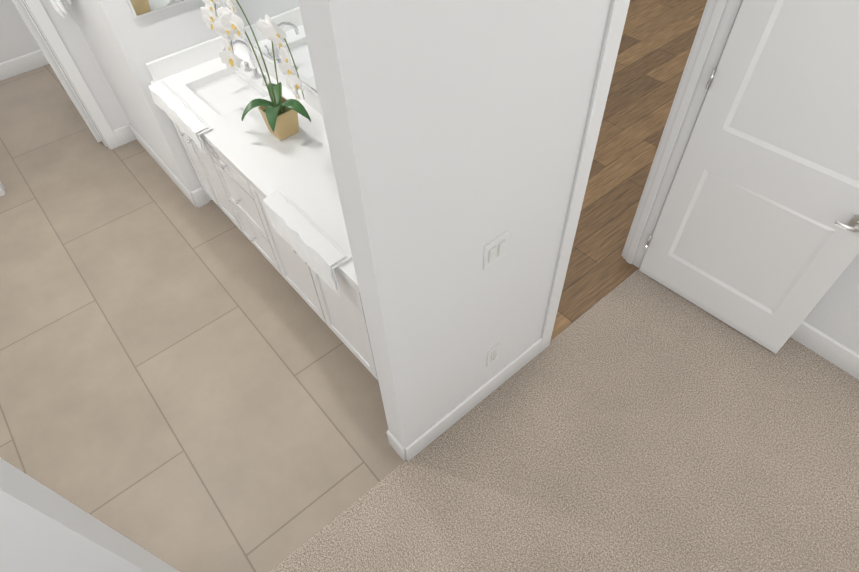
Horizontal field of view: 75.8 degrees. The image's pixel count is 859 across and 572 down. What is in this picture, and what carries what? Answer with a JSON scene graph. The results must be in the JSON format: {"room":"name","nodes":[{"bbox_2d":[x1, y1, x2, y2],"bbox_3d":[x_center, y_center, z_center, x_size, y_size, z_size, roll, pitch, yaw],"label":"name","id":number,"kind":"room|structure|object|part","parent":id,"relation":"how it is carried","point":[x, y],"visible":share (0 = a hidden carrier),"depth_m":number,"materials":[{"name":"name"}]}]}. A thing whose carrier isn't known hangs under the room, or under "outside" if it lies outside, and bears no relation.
{"room":"bedroom","nodes":[
{"label":"bedroom","id":0,"kind":"room"},
{"bbox_2d":[0,0,39,62],"bbox_3d":[-4.221,-2.509,3.742,1.995,2.690,0.115,-34,57,-23],"label":"wall","id":1,"kind":"structure","parent":0,"point":[17,39],"depth_m":4.79,"materials":[{"name":"paint"}]},
{"bbox_2d":[40,0,128,129],"bbox_3d":[-3.252,-1.420,2.789,2.395,2.690,0.115,-34,57,-23],"label":"wall","id":2,"kind":"structure","parent":0,"point":[70,33],"depth_m":3.76,"materials":[{"name":"paint"}]},
{"bbox_2d":[12,0,101,142],"bbox_3d":[-2.784,-1.971,3.654,0.035,2.010,0.755,-31,56,-22],"label":"closet door leaf","id":3,"kind":"structure","parent":2,"relation":"in","point":[19,6],"depth_m":3.86,"materials":[{"name":"paint"}]},
{"bbox_2d":[0,0,120,196],"bbox_3d":[-2.775,-1.547,3.257,0.900,2.100,0.147,-34,57,-23],"label":"trim","id":4,"kind":"structure","parent":2,"relation":"attached to","point":[47,31],"depth_m":3.71,"materials":[{"name":"paint"}]},
{"bbox_2d":[223,0,317,92],"bbox_3d":[-0.403,-1.112,2.398,0.115,2.690,2.185,-34,57,-23],"label":"wall","id":5,"kind":"structure","parent":0,"point":[270,58],"depth_m":3.00,"materials":[{"name":"paint"}]},
{"bbox_2d":[224,0,316,90],"bbox_3d":[-0.465,-1.280,2.144,0.005,1.300,2.110,-34,57,-23],"label":"wall mirror","id":6,"kind":"object","parent":5,"relation":"attached to","point":[285,16],"depth_m":2.69,"materials":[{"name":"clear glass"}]},
{"bbox_2d":[0,0,741,571],"bbox_3d":[1.025,-0.919,2.171,7.560,2.690,0.115,-34,57,-23],"label":"wall","id":7,"kind":"structure","parent":0,"point":[454,130],"depth_m":1.51,"materials":[{"name":"paint"}]},
{"bbox_2d":[0,49,858,460],"bbox_3d":[0.516,-0.489,3.502,7.500,0.133,8.570,-34,57,-23],"label":"baseboard","id":8,"kind":"structure","parent":7,"relation":"attached to","point":[826,347],"depth_m":2.77,"materials":[{"name":"paint"}]},
{"bbox_2d":[487,343,499,366],"bbox_3d":[0.289,0.314,2.492,0.072,0.118,0.010,-34,57,-23],"label":"electrical outlet","id":9,"kind":"object","parent":7,"relation":"attached to","point":[492,355],"visible":1,"depth_m":2.48,"materials":[{"name":"white plastic"}]},
{"bbox_2d":[483,230,508,269],"bbox_3d":[0.235,-0.122,1.927,0.116,0.118,0.014,-34,57,-23],"label":"double light switch","id":10,"kind":"object","parent":7,"relation":"attached to","point":[495,250],"visible":1,"depth_m":1.91,"materials":[{"name":"white plastic"}]},
{"bbox_2d":[540,0,742,352],"bbox_3d":[0.844,-0.738,2.142,0.945,2.515,0.147,-34,57,-23],"label":"door frame","id":11,"kind":"structure","parent":7,"relation":"attached to","point":[717,22],"depth_m":2.33,"materials":[{"name":"paint"}]},
{"bbox_2d":[639,0,858,353],"bbox_3d":[1.453,-0.655,2.091,0.086,2.420,0.816,-34,57,-23],"label":"door leaf","id":12,"kind":"structure","parent":7,"relation":"in","point":[751,240],"depth_m":2.33,"materials":[{"name":"paint"}]},
{"bbox_3d":[1.164,-0.874,2.270,0.012,2.060,0.012,-34,57,-23],"label":"door hinges","id":13,"kind":"part","parent":12,"relation":"part of","materials":[{"name":"silver metal"}]},
{"bbox_2d":[834,215,858,231],"bbox_3d":[1.703,-0.256,2.185,0.160,0.058,0.139,-34,57,-23],"label":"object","id":14,"kind":"structure","parent":12,"relation":"attached to","point":[853,225],"depth_m":2.17,"materials":[{"name":"grey metal"}]},
{"bbox_2d":[270,268,858,571],"bbox_3d":[0.974,1.835,1.662,4.010,0.050,3.470,-34,57,-23],"label":"floor carpet","id":15,"kind":"object","parent":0,"point":[637,420],"visible":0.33,"depth_m":2.48,"materials":[{"name":"beige carpet"}]},
{"bbox_2d":[804,253,858,353],"bbox_3d":[2.493,-0.106,1.423,0.115,2.690,3.470,-34,57,-23],"label":"wall","id":16,"kind":"structure","parent":0,"point":[834,313],"depth_m":2.62,"materials":[{"name":"paint"}]},
{"label":"outside","id":17,"kind":"structure","parent":0,"visible":0},
{"bbox_2d":[66,0,224,200],"bbox_3d":[-2.283,-2.410,3.569,0.715,2.690,2.915,-34,57,-23],"label":"wall","id":18,"kind":"structure","parent":17,"point":[125,45],"depth_m":3.08,"materials":[{"name":"paint"}]},
{"bbox_2d":[127,0,190,18],"bbox_3d":[-1.371,-1.682,2.653,0.390,0.660,0.020,-34,57,-23],"label":"picture","id":19,"kind":"object","parent":18,"relation":"attached to","point":[140,8],"visible":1,"depth_m":2.83,"materials":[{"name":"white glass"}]},
{"bbox_3d":[-2.128,-1.821,3.032,0.077,0.043,0.544,-34,57,-23],"label":"bar","id":20,"kind":"object","parent":18,"relation":"attached to","visible":0},
{"bbox_2d":[49,0,68,17],"bbox_3d":[-2.224,-1.778,3.204,0.060,0.368,0.190,-34,57,-23],"label":"hanging towel","id":21,"kind":"object","parent":20,"relation":"hanging from","point":[57,8],"visible":0.96,"depth_m":3.27,"materials":[{"name":"white fabric"}]},
{"bbox_2d":[55,0,71,13],"bbox_3d":[-2.096,-1.690,3.072,0.060,0.288,0.150,-34,57,-23],"label":"hanging towel","id":22,"kind":"object","parent":20,"relation":"hanging from","point":[60,5],"visible":1,"depth_m":3.12,"materials":[{"name":"white fabric"}]},
{"bbox_2d":[0,64,403,571],"bbox_3d":[-2.425,-0.243,3.554,3.045,0.050,5.215,-34,57,-23],"label":"floor","id":23,"kind":"structure","parent":17,"point":[186,385],"depth_m":2.91,"materials":[{"name":"beige tile"}]},
{"bbox_2d":[146,34,377,379],"bbox_3d":[-0.629,-0.436,2.870,0.548,1.118,2.179,-34,57,-23],"label":"bathroom vanity","id":24,"kind":"object","parent":23,"relation":"on","point":[247,165],"visible":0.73,"depth_m":2.77,"materials":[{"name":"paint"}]},
{"bbox_2d":[148,81,212,153],"bbox_3d":[-1.305,-0.899,2.911,0.100,0.124,0.620,-34,57,-23],"label":"towel","id":25,"kind":"object","parent":24,"relation":"on","point":[182,115],"visible":1,"depth_m":2.85,"materials":[{"name":"white fabric"}]},
{"bbox_2d":[221,40,270,86],"bbox_3d":[-1.008,-1.194,2.939,0.187,0.228,0.353,-34,57,-23],"label":"faucet","id":26,"kind":"object","parent":24,"relation":"on","point":[248,70],"depth_m":3.03,"materials":[{"name":"silver metal"}]},
{"bbox_2d":[200,0,310,140],"bbox_3d":[-0.755,-0.967,2.443,0.272,0.678,0.798,-34,57,-23],"label":"orchid","id":27,"kind":"object","parent":24,"relation":"on","point":[279,112],"visible":1,"depth_m":2.46,"materials":[{"name":"white plant"}]},
{"bbox_3d":[-0.714,-0.798,2.654,0.136,0.135,0.136,-34,57,-23],"label":"pot","id":28,"kind":"part","parent":27,"relation":"part of","materials":[{"name":"gold metal"}]},
{"bbox_2d":[263,190,351,296],"bbox_3d":[-0.510,-0.187,2.318,0.104,0.184,0.540,-34,57,-23],"label":"towel","id":29,"kind":"object","parent":24,"relation":"on","point":[320,253],"visible":1,"depth_m":2.25,"materials":[{"name":"white fabric"}]},
{"bbox_2d":[551,0,706,339],"bbox_3d":[0.845,-1.947,4.822,4.685,0.050,4.200,-34,57,-23],"label":"floor","id":30,"kind":"structure","parent":17,"point":[657,41],"depth_m":4.02,"materials":[{"name":"brown wood"}]}
]}

